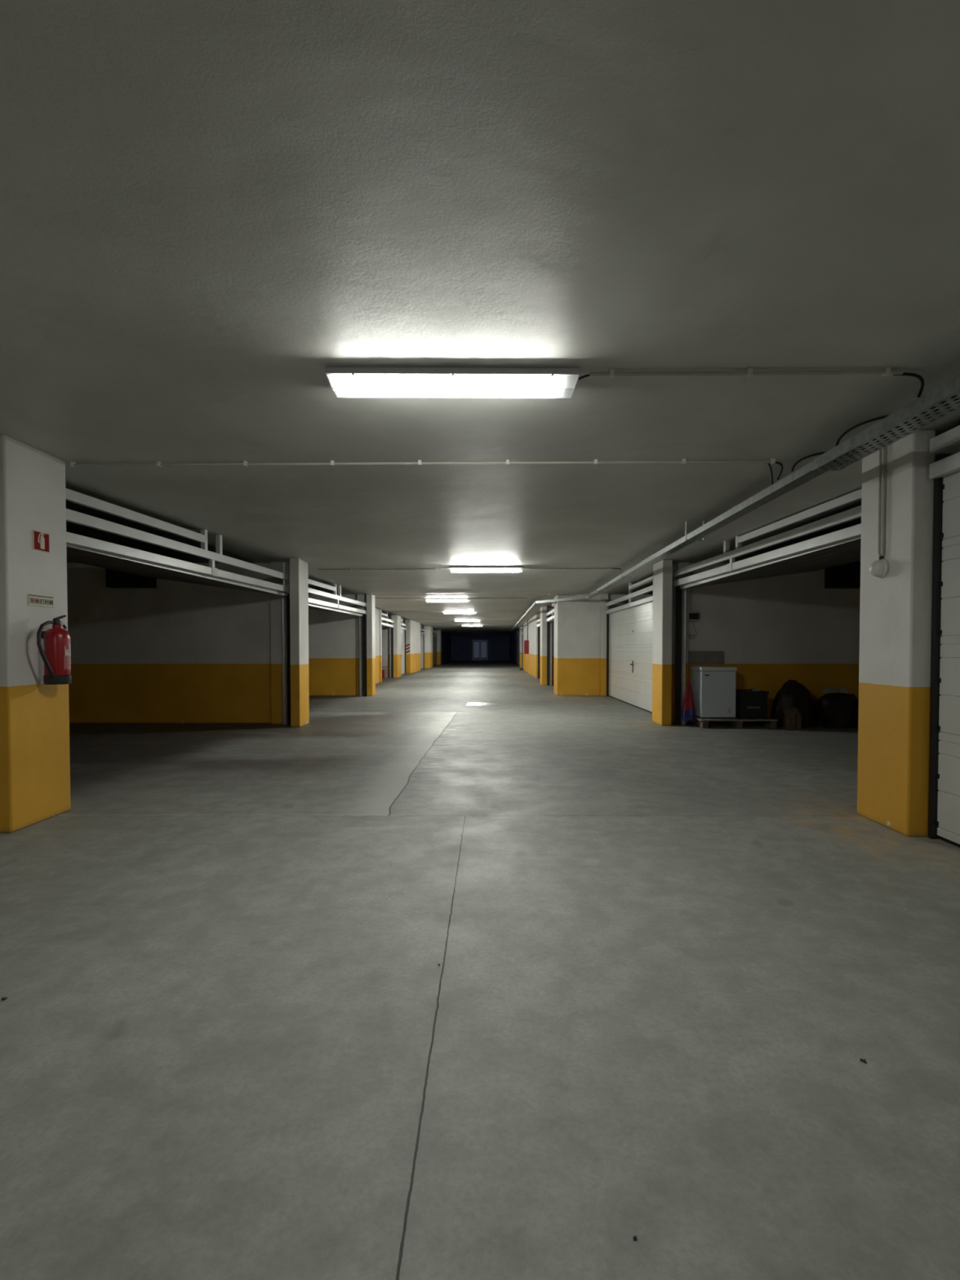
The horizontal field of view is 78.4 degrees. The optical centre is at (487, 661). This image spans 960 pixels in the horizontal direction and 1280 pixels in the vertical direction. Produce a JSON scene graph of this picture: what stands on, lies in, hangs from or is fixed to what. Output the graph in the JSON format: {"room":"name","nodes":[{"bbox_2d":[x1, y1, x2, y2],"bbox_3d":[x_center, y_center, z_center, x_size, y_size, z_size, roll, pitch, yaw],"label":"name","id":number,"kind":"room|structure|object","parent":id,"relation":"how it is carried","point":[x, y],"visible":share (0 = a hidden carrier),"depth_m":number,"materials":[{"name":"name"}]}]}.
{"room":"parking garage","nodes":[
{"label":"parking garage","id":0,"kind":"room"},
{"bbox_2d":[66,563,289,723],"bbox_3d":[-6.060,-0.311,9.870,5.880,2.660,0.150,0,1,0],"label":"wall","id":1,"kind":"structure","parent":0,"point":[173,651],"depth_m":9.80,"materials":[{"name":"white paint"}]},
{"bbox_2d":[106,568,156,588],"bbox_3d":[-5.860,-1.427,9.675,0.720,0.420,0.192,0,1,0],"label":"box","id":2,"kind":"object","parent":1,"relation":"attached to","point":[114,579],"visible":0.62,"depth_m":9.59,"materials":[{"name":"metal"}]},
{"bbox_2d":[108,568,146,584],"bbox_3d":[-5.860,-1.407,9.585,0.620,0.305,0.012,0,1,0],"label":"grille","id":3,"kind":"object","parent":2,"relation":"attached to","point":[115,577],"depth_m":9.58,"materials":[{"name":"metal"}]},
{"bbox_2d":[65,488,290,724],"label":"garage door","id":4,"kind":"structure","parent":1,"relation":"in","point":[82,549],"depth_m":6.68,"materials":[{"name":"paint"}]},
{"bbox_2d":[308,578,366,696],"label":"garage door","id":5,"kind":"structure","parent":1,"relation":"in","point":[314,604],"depth_m":13.85,"materials":[{"name":"paint"}]},
{"bbox_2d":[270,561,285,724],"bbox_3d":[-3.465,-0.308,9.741,0.210,2.660,0.110,0,1,0],"label":"wall","id":6,"kind":"structure","parent":0,"point":[276,601],"depth_m":9.69,"materials":[{"name":"white paint"}]},
{"bbox_2d":[308,595,366,695],"bbox_3d":[-6.050,-0.439,15.629,5.900,2.660,0.170,0,1,0],"label":"wall","id":7,"kind":"structure","parent":0,"point":[332,636],"depth_m":15.55,"materials":[{"name":"white paint"}]},
{"bbox_2d":[356,594,365,695],"bbox_3d":[-3.320,-0.436,15.489,0.200,2.660,0.110,0,1,0],"label":"wall","id":8,"kind":"structure","parent":0,"point":[361,597],"depth_m":15.43,"materials":[{"name":"grey paint"}]},
{"bbox_2d":[374,608,379,684],"bbox_3d":[-4.025,-0.508,18.703,0.150,2.660,5.980,0,1,0],"label":"wall","id":9,"kind":"structure","parent":0,"point":[376,611],"depth_m":21.12,"materials":[{"name":"white paint"}]},
{"bbox_2d":[382,613,394,677],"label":"garage door","id":10,"kind":"structure","parent":9,"relation":"in","point":[384,624],"depth_m":24.93,"materials":[{"name":"paint"}]},
{"bbox_2d":[379,609,382,682],"bbox_3d":[-6.450,-0.573,21.593,5.100,2.660,0.200,0,1,0],"label":"wall","id":11,"kind":"structure","parent":0,"point":[380,611],"depth_m":21.51,"materials":[{"name":"white paint"}]},
{"bbox_2d":[382,615,391,677],"bbox_3d":[-6.450,-0.657,25.392,5.100,2.660,0.200,0,1,0],"label":"wall","id":12,"kind":"structure","parent":0,"point":[388,616],"depth_m":25.28,"materials":[{"name":"grey paint"}]},
{"bbox_2d":[432,630,436,649],"bbox_3d":[-6.400,-1.102,45.287,5.200,2.660,0.200,0,1,0],"label":"wall","id":13,"kind":"structure","parent":0,"point":[434,631],"depth_m":45.16,"materials":[{"name":"white paint"}]},
{"bbox_2d":[441,631,451,663],"bbox_3d":[-3.925,-1.296,53.984,0.150,2.660,16.000,0,1,0],"label":"wall","id":14,"kind":"structure","parent":0,"point":[446,637],"depth_m":54.54,"materials":[{"name":"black paint"}]},
{"bbox_2d":[0,660,959,1279],"bbox_3d":[-0.100,0.708,26.522,17.800,0.120,71.000,0,1,0],"label":"floor","id":15,"kind":"structure","parent":0,"point":[236,1043],"depth_m":2.06,"materials":[{"name":"concrete"}]},
{"bbox_2d":[0,434,71,832],"bbox_3d":[-3.475,-0.184,4.212,0.550,2.660,0.570,0,1,0],"label":"pillar","id":16,"kind":"structure","parent":15,"relation":"on","point":[35,757],"depth_m":4.11,"materials":[{"name":"white paint"}]},
{"bbox_2d":[27,593,53,608],"bbox_3d":[-3.196,-0.435,4.218,0.007,0.082,0.237,0,1,0],"label":"sign","id":17,"kind":"object","parent":16,"relation":"attached to","point":[35,600],"visible":1,"depth_m":4.21,"materials":[{"name":"white plastic"}]},
{"bbox_2d":[32,529,49,553],"bbox_3d":[-3.196,-0.860,4.218,0.007,0.140,0.152,0,1,0],"label":"fire sign","id":18,"kind":"object","parent":16,"relation":"attached to","point":[41,540],"visible":1,"depth_m":4.21,"materials":[{"name":"red plastic"}]},
{"bbox_2d":[36,614,71,684],"bbox_3d":[-3.079,-0.089,4.189,0.187,0.502,0.258,-1,2,-33],"label":"fire extinguisher","id":19,"kind":"object","parent":16,"relation":"attached to","point":[56,655],"visible":1,"depth_m":4.17,"materials":[{"name":"red metal"}]},
{"bbox_2d":[43,674,71,684],"bbox_3d":[-3.095,0.127,4.239,0.165,0.066,0.165,0,1,0],"label":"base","id":20,"kind":"object","parent":19,"relation":"on","point":[55,679],"depth_m":4.17,"materials":[{"name":"black plastic"}]},
{"bbox_2d":[64,642,71,668],"bbox_3d":[-3.032,-0.048,4.260,0.024,0.185,0.113,0,1,-21],"label":"print","id":21,"kind":"object","parent":19,"relation":"attached to","point":[67,645],"depth_m":4.23},
{"bbox_2d":[289,558,309,727],"bbox_3d":[-3.035,-0.302,9.501,0.150,2.660,0.490,0,1,0],"label":"pillar","id":22,"kind":"structure","parent":15,"relation":"on","point":[299,577],"depth_m":9.29,"materials":[{"name":"white paint"}]},
{"bbox_2d":[366,593,375,696],"bbox_3d":[-3.075,-0.436,15.504,0.150,2.660,0.420,0,1,0],"label":"pillar","id":23,"kind":"structure","parent":15,"relation":"on","point":[371,628],"depth_m":15.31,"materials":[{"name":"white paint"}]},
{"bbox_2d":[382,669,384,678],"bbox_3d":[-4.400,0.514,24.468,0.200,0.360,0.300,0,1,0],"label":"box","id":24,"kind":"object","parent":15,"relation":"on","point":[383,670],"visible":0.48,"depth_m":24.32,"materials":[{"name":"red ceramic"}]},
{"bbox_2d":[382,629,387,677],"bbox_3d":[-4.370,-0.342,24.929,0.260,2.050,0.060,0,1,0],"label":"leaning board","id":25,"kind":"object","parent":15,"relation":"on","point":[384,632],"visible":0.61,"depth_m":24.90,"materials":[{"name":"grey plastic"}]},
{"bbox_2d":[391,615,401,677],"bbox_3d":[-3.965,-0.661,25.542,0.270,2.660,1.100,0,1,0],"label":"pillar","id":26,"kind":"structure","parent":15,"relation":"on","point":[397,629],"depth_m":25.01,"materials":[{"name":"white paint"}]},
{"bbox_2d":[400,617,406,675],"bbox_3d":[-4.052,-0.703,27.434,0.196,2.660,2.685,0,1,0],"label":"garage door","id":27,"kind":"structure","parent":26,"relation":"attached to","point":[402,629],"depth_m":28.08,"materials":[{"name":"paint"}]},
{"bbox_2d":[404,619,420,674],"bbox_3d":[-3.915,-0.782,30.990,0.270,2.660,4.400,0,1,0],"label":"pillar","id":28,"kind":"structure","parent":15,"relation":"on","point":[413,628],"depth_m":29.99,"materials":[{"name":"white paint"}]},
{"bbox_2d":[405,644,409,654],"bbox_3d":[-3.910,-0.623,28.782,0.220,0.540,0.019,0,1,0],"label":"plate","id":29,"kind":"object","parent":28,"relation":"attached to","point":[407,646],"visible":1,"depth_m":28.78,"materials":[{"name":"white metal"}]},
{"bbox_2d":[420,624,424,669],"bbox_3d":[-4.022,-0.873,35.032,0.196,2.660,3.625,0,1,0],"label":"garage door","id":30,"kind":"structure","parent":28,"relation":"attached to","point":[422,634],"depth_m":36.19,"materials":[{"name":"paint"}]},
{"bbox_2d":[423,626,432,668],"bbox_3d":[-3.810,-0.935,37.839,0.380,2.660,1.900,0,1,0],"label":"pillar","id":31,"kind":"structure","parent":15,"relation":"on","point":[428,631],"depth_m":36.91,"materials":[{"name":"white paint"}]},
{"bbox_2d":[432,628,436,665],"bbox_3d":[-3.972,-1.026,41.880,0.196,2.660,6.125,0,1,0],"label":"garage door","id":32,"kind":"structure","parent":31,"relation":"attached to","point":[434,651],"depth_m":44.01,"materials":[{"name":"paint"}]},
{"bbox_2d":[436,630,441,664],"bbox_3d":[-3.750,-1.106,45.487,0.300,2.660,1.000,0,1,0],"label":"pillar","id":33,"kind":"structure","parent":15,"relation":"on","point":[438,632],"depth_m":45.00,"materials":[{"name":"white paint"}]},
{"bbox_2d":[466,702,498,706],"bbox_3d":[-0.110,0.944,13.124,0.700,0.007,0.720,0,1,0],"label":"drain cover","id":34,"kind":"object","parent":15,"relation":"on","point":[468,704],"visible":1,"depth_m":12.93,"materials":[{"name":"metal"}]},
{"bbox_2d":[519,626,523,667],"bbox_3d":[2.235,-0.959,38.888,0.230,2.660,1.000,0,1,0],"label":"pillar","id":35,"kind":"structure","parent":15,"relation":"on","point":[521,628],"depth_m":38.39,"materials":[{"name":"white paint"}]},
{"bbox_2d":[528,614,540,678],"bbox_3d":[2.110,-0.685,26.641,0.180,2.660,4.500,0,1,0],"label":"pillar","id":36,"kind":"structure","parent":15,"relation":"on","point":[533,628],"depth_m":25.97,"materials":[{"name":"white paint"}]},
{"bbox_2d":[537,618,540,678],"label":"garage door","id":37,"kind":"structure","parent":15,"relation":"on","point":[539,620],"depth_m":24.34,"materials":[{"name":"paint"}]},
{"bbox_2d":[539,606,546,685],"bbox_3d":[1.915,-0.541,20.193,0.170,2.660,0.800,0,1,0],"label":"pillar","id":38,"kind":"structure","parent":15,"relation":"on","point":[543,665],"depth_m":19.81,"materials":[{"name":"white paint"}]},
{"bbox_2d":[546,602,554,685],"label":"garage door","id":39,"kind":"structure","parent":38,"relation":"attached to","point":[551,619],"depth_m":19.74,"materials":[{"name":"paint"}]},
{"bbox_2d":[652,560,672,725],"bbox_3d":[2.870,-0.307,9.696,0.160,2.660,0.560,0,1,0],"label":"pillar","id":40,"kind":"structure","parent":15,"relation":"on","point":[663,569],"depth_m":9.44,"materials":[{"name":"white paint"}]},
{"bbox_2d":[689,715,777,728],"bbox_3d":[3.905,0.962,9.444,1.190,0.135,0.600,0,1,0],"label":"pallet","id":41,"kind":"object","parent":15,"relation":"on","point":[699,722],"visible":0.61,"depth_m":9.20,"materials":[{"name":"brown wood"}]},
{"bbox_2d":[689,666,737,718],"bbox_3d":[3.630,0.484,9.497,0.566,0.815,0.512,0,1,0],"label":"chest freezer","id":42,"kind":"object","parent":41,"relation":"on","point":[713,687],"visible":0.91,"depth_m":9.26,"materials":[{"name":"metal"}]},
{"bbox_2d":[735,688,768,719],"bbox_3d":[4.170,0.676,9.457,0.450,0.434,0.510,0,1,0],"label":"crate","id":43,"kind":"object","parent":41,"relation":"on","point":[749,704],"visible":0.7,"depth_m":9.22,"materials":[{"name":"black plastic"}]},
{"bbox_2d":[751,688,760,691],"bbox_3d":[4.263,0.441,9.365,0.134,0.048,0.109,0,1,0],"label":"rag","id":44,"kind":"object","parent":43,"relation":"on","point":[753,689],"visible":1,"depth_m":9.32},
{"bbox_2d":[784,706,802,729],"bbox_3d":[4.698,0.866,9.072,0.272,0.346,0.196,0,1,0],"label":"sack","id":45,"kind":"object","parent":15,"relation":"on","point":[793,716],"visible":1,"depth_m":9.00,"materials":[{"name":"brown fabric"}]},
{"bbox_2d":[770,680,817,727],"bbox_3d":[4.922,0.662,9.468,0.681,0.741,0.516,0,1,0],"label":"heap","id":46,"kind":"object","parent":15,"relation":"on","point":[792,693],"visible":0.93,"depth_m":9.32,"materials":[{"name":"black fabric"}]},
{"bbox_2d":[813,693,858,728],"bbox_3d":[5.642,0.768,9.465,0.712,0.546,0.608,0,1,0],"label":"heap","id":47,"kind":"object","parent":15,"relation":"on","point":[841,710],"visible":0.88,"depth_m":9.26,"materials":[{"name":"black plastic"}]},
{"bbox_2d":[821,687,839,692],"bbox_3d":[5.440,0.446,9.365,0.254,0.086,0.177,0,1,-16],"label":"bag","id":48,"kind":"object","parent":47,"relation":"on","point":[826,689],"visible":1,"depth_m":9.32,"materials":[{"name":"plastic"}]},
{"bbox_2d":[840,686,848,692],"bbox_3d":[5.676,0.442,9.369,0.121,0.092,0.133,0,1,0],"label":"bag","id":49,"kind":"object","parent":47,"relation":"on","point":[843,689],"visible":1,"depth_m":9.34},
{"bbox_2d":[857,430,935,836],"bbox_3d":[2.837,-0.182,4.117,0.145,2.660,0.540,0,1,0],"label":"pillar","id":50,"kind":"structure","parent":15,"relation":"on","point":[895,609],"depth_m":3.98,"materials":[{"name":"white paint"}]},
{"bbox_2d":[869,555,888,577],"bbox_3d":[2.724,-0.664,4.116,0.085,0.156,0.132,0,1,0],"label":"wall lamp","id":51,"kind":"object","parent":50,"relation":"attached to","point":[879,568],"visible":1,"depth_m":4.08,"materials":[{"name":"plastic"}]},
{"bbox_2d":[877,448,881,555],"bbox_3d":[2.749,-1.125,4.121,0.016,0.775,0.025,0,1,-11],"label":"pipe","id":52,"kind":"object","parent":50,"relation":"attached to","point":[880,451],"visible":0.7,"depth_m":4.12,"materials":[{"name":"plastic"}]},
{"bbox_2d":[880,447,885,555],"bbox_3d":[2.749,-1.124,4.089,0.016,0.776,0.026,0,1,10],"label":"pipe","id":53,"kind":"object","parent":50,"relation":"attached to","point":[884,448],"visible":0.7,"depth_m":4.08,"materials":[{"name":"plastic"}]},
{"bbox_2d":[928,425,959,847],"bbox_3d":[2.942,-0.114,1.055,0.196,2.660,5.555,0,1,0],"label":"garage door","id":54,"kind":"structure","parent":50,"relation":"attached to","point":[944,824],"depth_m":3.75,"materials":[{"name":"paint"}]},
{"bbox_2d":[0,0,959,635],"bbox_3d":[-0.100,-2.087,26.460,17.800,0.150,71.000,0,1,0],"label":"ceiling","id":55,"kind":"structure","parent":0,"point":[209,208],"depth_m":2.17,"materials":[{"name":"paint"}]},
{"bbox_2d":[68,458,782,479],"bbox_3d":[-0.461,-1.467,4.493,5.458,0.105,0.199,0,1,0],"label":"conduit","id":56,"kind":"object","parent":55,"relation":"attached to","point":[684,461],"visible":1,"depth_m":4.44,"materials":[{"name":"plastic"}]},
{"bbox_2d":[425,598,471,601],"bbox_3d":[-1.120,-1.743,16.665,1.280,0.100,0.176,0,1,0],"label":"ceiling light","id":57,"kind":"object","parent":55,"relation":"attached to","point":[426,599],"visible":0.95,"depth_m":16.59,"materials":[{"name":"plastic"}]},
{"bbox_2d":[374,597,527,599],"bbox_3d":[-1.400,-1.768,16.365,5.000,0.034,0.030,0,1,0],"label":"conduit","id":58,"kind":"object","parent":55,"relation":"attached to","point":[375,597],"visible":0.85,"depth_m":16.36,"materials":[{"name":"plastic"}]},
{"bbox_2d":[325,366,580,394],"bbox_3d":[-0.175,-1.438,3.039,1.280,0.100,0.176,0,1,0],"label":"ceiling light","id":59,"kind":"object","parent":55,"relation":"attached to","point":[340,378],"visible":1,"depth_m":3.00,"materials":[{"name":"white plastic"}]},
{"bbox_2d":[577,373,589,380],"bbox_3d":[0.500,-1.462,3.019,0.091,0.020,0.015,1,1,30],"label":"cable","id":60,"kind":"object","parent":59,"relation":"attached to","point":[588,375],"visible":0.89,"depth_m":3.02,"materials":[{"name":"black rubber"}]},
{"bbox_2d":[443,611,476,613],"bbox_3d":[-1.060,-1.872,22.464,1.280,0.100,0.176,0,1,0],"label":"ceiling light","id":61,"kind":"object","parent":55,"relation":"attached to","point":[443,611],"visible":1,"depth_m":22.39,"materials":[{"name":"plastic"}]},
{"bbox_2d":[454,619,480,621],"bbox_3d":[-0.980,-2.013,28.762,1.280,0.100,0.176,0,1,0],"label":"ceiling light","id":62,"kind":"object","parent":55,"relation":"attached to","point":[455,620],"visible":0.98,"depth_m":28.69,"materials":[{"name":"plastic"}]},
{"bbox_2d":[317,567,621,569],"bbox_3d":[-0.316,-1.598,10.327,5.368,0.104,0.115,0,1,0],"label":"conduit","id":63,"kind":"object","parent":55,"relation":"attached to","point":[436,568],"visible":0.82,"depth_m":10.34,"materials":[{"name":"plastic"}]},
{"bbox_2d":[462,624,483,626],"bbox_3d":[-0.900,-2.151,34.961,1.280,0.100,0.176,0,1,0],"label":"ceiling light","id":64,"kind":"object","parent":55,"relation":"attached to","point":[462,624],"visible":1,"depth_m":34.89,"materials":[{"name":"plastic"}]},
{"bbox_2d":[372,594,576,595],"bbox_3d":[-0.350,-1.744,15.315,5.300,0.034,0.030,0,1,0],"label":"conduit","id":65,"kind":"object","parent":55,"relation":"attached to","point":[372,594],"visible":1,"depth_m":15.31,"materials":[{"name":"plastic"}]},
{"bbox_2d":[448,565,524,571],"bbox_3d":[-0.020,-1.597,10.167,1.280,0.100,0.176,0,1,0],"label":"ceiling light","id":66,"kind":"object","parent":55,"relation":"attached to","point":[517,568],"visible":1,"depth_m":10.10,"materials":[{"name":"plastic"}]},
{"bbox_2d":[511,373,959,630],"bbox_3d":[1.933,-1.660,15.467,1.253,0.212,49.001,0,1,0],"label":"cable tray","id":67,"kind":"object","parent":55,"relation":"hanging from","point":[825,462],"visible":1,"depth_m":3.79,"materials":[{"name":"metal"}]},
{"bbox_2d":[767,463,773,484],"bbox_3d":[2.203,-1.462,4.586,0.019,0.105,0.322,1,1,31],"label":"cable","id":68,"kind":"object","parent":67,"relation":"on","point":[769,464],"visible":0.91,"depth_m":4.65,"materials":[{"name":"black rubber"}]},
{"bbox_2d":[791,451,826,471],"bbox_3d":[2.385,-1.467,4.294,0.312,0.105,0.041,1,2,34],"label":"cable","id":69,"kind":"object","parent":67,"relation":"on","point":[820,453],"visible":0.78,"depth_m":4.31,"materials":[{"name":"black rubber"}]},
{"bbox_2d":[835,414,888,446],"bbox_3d":[2.343,-1.445,3.690,0.052,0.110,0.327,-1,2,-35],"label":"cable","id":70,"kind":"object","parent":67,"relation":"on","point":[883,416],"visible":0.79,"depth_m":3.68,"materials":[{"name":"black rubber"}]},
{"bbox_2d":[834,395,954,461],"bbox_3d":[2.257,-1.176,-2.527,0.035,0.020,12.800,0,1,0],"label":"cable","id":71,"kind":"object","parent":67,"relation":"in","point":[953,396],"visible":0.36,"depth_m":3.21,"materials":[{"name":"black rubber"}]},
{"bbox_2d":[835,395,956,462],"bbox_3d":[2.293,-1.176,-2.527,0.027,0.020,12.800,0,1,0],"label":"cable","id":72,"kind":"object","parent":67,"relation":"in","point":[954,396],"visible":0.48,"depth_m":3.21,"materials":[{"name":"black rubber"}]},
{"bbox_2d":[844,398,959,461],"bbox_3d":[2.334,-1.176,-2.527,0.022,0.020,12.800,0,1,0],"label":"cable","id":73,"kind":"object","parent":67,"relation":"in","point":[957,398],"visible":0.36,"depth_m":3.21,"materials":[{"name":"black rubber"}]},
{"bbox_2d":[589,367,924,397],"bbox_3d":[1.396,-1.434,2.995,1.751,0.104,0.115,0,1,-3],"label":"conduit","id":74,"kind":"object","parent":55,"relation":"attached to","point":[886,371],"visible":1,"depth_m":2.98,"materials":[{"name":"plastic"}]},
{"bbox_2d":[451,635,509,660],"bbox_3d":[-0.100,-1.477,62.057,17.800,2.660,0.150,0,1,0],"label":"wall","id":75,"kind":"structure","parent":0,"point":[461,645],"depth_m":61.99,"materials":[{"name":"blue paint"}]},
{"bbox_2d":[472,640,488,660],"bbox_3d":[-0.800,-1.219,61.951,1.640,2.150,0.075,0,1,0],"label":"door","id":76,"kind":"structure","parent":75,"relation":"in","point":[480,647],"depth_m":61.93,"materials":[{"name":"paint"}]},
{"bbox_2d":[509,630,519,664],"bbox_3d":[2.325,-1.285,53.485,0.150,2.660,17.000,0,1,0],"label":"wall","id":77,"kind":"structure","parent":0,"point":[513,637],"depth_m":50.57,"materials":[{"name":"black paint"}]},
{"bbox_2d":[517,632,519,665],"bbox_3d":[2.352,-1.032,42.180,0.196,2.660,5.525,0,1,0],"label":"garage door","id":78,"kind":"structure","parent":77,"relation":"in","point":[517,633],"depth_m":44.35,"materials":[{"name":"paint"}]},
{"bbox_2d":[523,620,528,673],"bbox_3d":[2.160,-0.795,31.540,0.180,2.660,5.300,0,1,0],"label":"wall","id":79,"kind":"structure","parent":0,"point":[526,656],"depth_m":31.71,"materials":[{"name":"white paint"}]},
{"bbox_2d":[524,640,528,653],"bbox_3d":[1.942,-0.730,29.301,0.256,0.670,0.620,0,1,0],"label":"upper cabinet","id":80,"kind":"object","parent":79,"relation":"attached to","point":[526,642],"visible":0.8,"depth_m":29.00,"materials":[{"name":"red metal"}]},
{"bbox_2d":[546,606,554,684],"bbox_3d":[5.350,-0.541,20.193,6.900,2.660,0.200,0,1,0],"label":"wall","id":81,"kind":"structure","parent":0,"point":[548,608],"depth_m":20.09,"materials":[{"name":"grey paint"}]},
{"bbox_2d":[553,594,653,695],"bbox_3d":[5.320,-0.446,15.919,6.960,2.660,0.850,0,1,0],"label":"wall","id":82,"kind":"structure","parent":0,"point":[576,622],"depth_m":15.49,"materials":[{"name":"white paint"}]},
{"bbox_2d":[599,594,608,696],"bbox_3d":[3.045,-0.435,15.424,0.190,2.660,0.140,0,1,0],"label":"wall","id":83,"kind":"structure","parent":0,"point":[603,597],"depth_m":15.36,"materials":[{"name":"white paint"}]},
{"bbox_2d":[604,575,653,713],"bbox_3d":[3.152,-0.374,12.707,0.196,2.660,5.305,0,1,0],"label":"garage door","id":84,"kind":"structure","parent":83,"relation":"in","point":[629,626],"depth_m":12.81,"materials":[{"name":"paint"}]},
{"bbox_2d":[675,562,688,723],"bbox_3d":[3.225,-0.309,9.780,0.170,2.660,0.130,0,1,0],"label":"wall","id":85,"kind":"structure","parent":0,"point":[679,565],"depth_m":9.71,"materials":[{"name":"white paint"}]},
{"bbox_2d":[673,488,862,724],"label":"garage door","id":86,"kind":"structure","parent":85,"relation":"in","point":[841,547],"depth_m":7.16,"materials":[{"name":"paint"}]},
{"bbox_3d":[3.235,0.155,9.540,0.077,0.303,0.355,0,1,0],"label":"string","id":87,"kind":"object","parent":85,"relation":"attached to","visible":0},
{"bbox_2d":[682,681,695,722],"bbox_3d":[3.205,0.636,9.374,0.207,0.650,0.162,0,1,0],"label":"cloth","id":88,"kind":"object","parent":87,"relation":"hanging from","point":[688,709],"visible":1,"depth_m":9.34,"materials":[{"name":"red fabric"}]},
{"bbox_2d":[671,563,860,722],"bbox_3d":[5.865,-0.312,9.921,5.870,2.660,0.150,0,1,0],"label":"wall","id":89,"kind":"structure","parent":0,"point":[775,630],"depth_m":9.84,"materials":[{"name":"white paint"}]},
{"bbox_2d":[688,563,698,639],"bbox_3d":[3.413,-1.009,9.781,0.175,1.260,0.098,0,1,0],"label":"electrical box","id":90,"kind":"object","parent":89,"relation":"attached to","point":[692,615],"visible":0.94,"depth_m":9.75,"materials":[{"name":"grey plastic"}]},
{"bbox_2d":[688,634,694,639],"bbox_3d":[3.405,-0.419,9.818,0.070,0.080,0.050,0,1,0],"label":"socket","id":91,"kind":"object","parent":90,"relation":"attached to","point":[691,636],"depth_m":9.79,"materials":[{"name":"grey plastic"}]},
{"bbox_2d":[688,650,724,664],"bbox_3d":[3.655,-0.070,9.837,0.590,0.220,0.023,0,1,0],"label":"cardboard sheet","id":92,"kind":"object","parent":89,"relation":"attached to","point":[695,657],"visible":1,"depth_m":9.83,"materials":[{"name":"brown cardboard"}]},
{"bbox_2d":[824,561,860,588],"bbox_3d":[5.960,-1.427,9.700,0.680,0.420,0.242,0,1,0],"label":"box","id":93,"kind":"object","parent":89,"relation":"attached to","point":[847,575],"visible":0.6,"depth_m":9.59,"materials":[{"name":"metal"}]},
{"bbox_2d":[835,565,860,584],"bbox_3d":[5.960,-1.407,9.585,0.580,0.305,0.012,0,1,0],"label":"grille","id":94,"kind":"object","parent":93,"relation":"attached to","point":[845,575],"depth_m":9.58,"materials":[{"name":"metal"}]},
{"bbox_2d":[934,443,959,478],"bbox_3d":[5.865,-0.183,4.172,5.870,2.660,0.150,0,1,0],"label":"wall","id":95,"kind":"structure","parent":0,"point":[955,449],"depth_m":4.07,"materials":[{"name":"white paint"}]},
{"bbox_3d":[5.450,-0.856,34.289,6.700,2.660,0.200,0,1,0],"label":"wall","id":96,"kind":"structure","parent":0,"visible":0},
{"bbox_2d":[521,629,523,667],"bbox_3d":[2.292,-0.903,36.381,0.196,2.660,3.925,0,1,0],"label":"garage door","id":97,"kind":"structure","parent":96,"relation":"in","point":[522,629],"depth_m":38.16,"materials":[{"name":"paint"}]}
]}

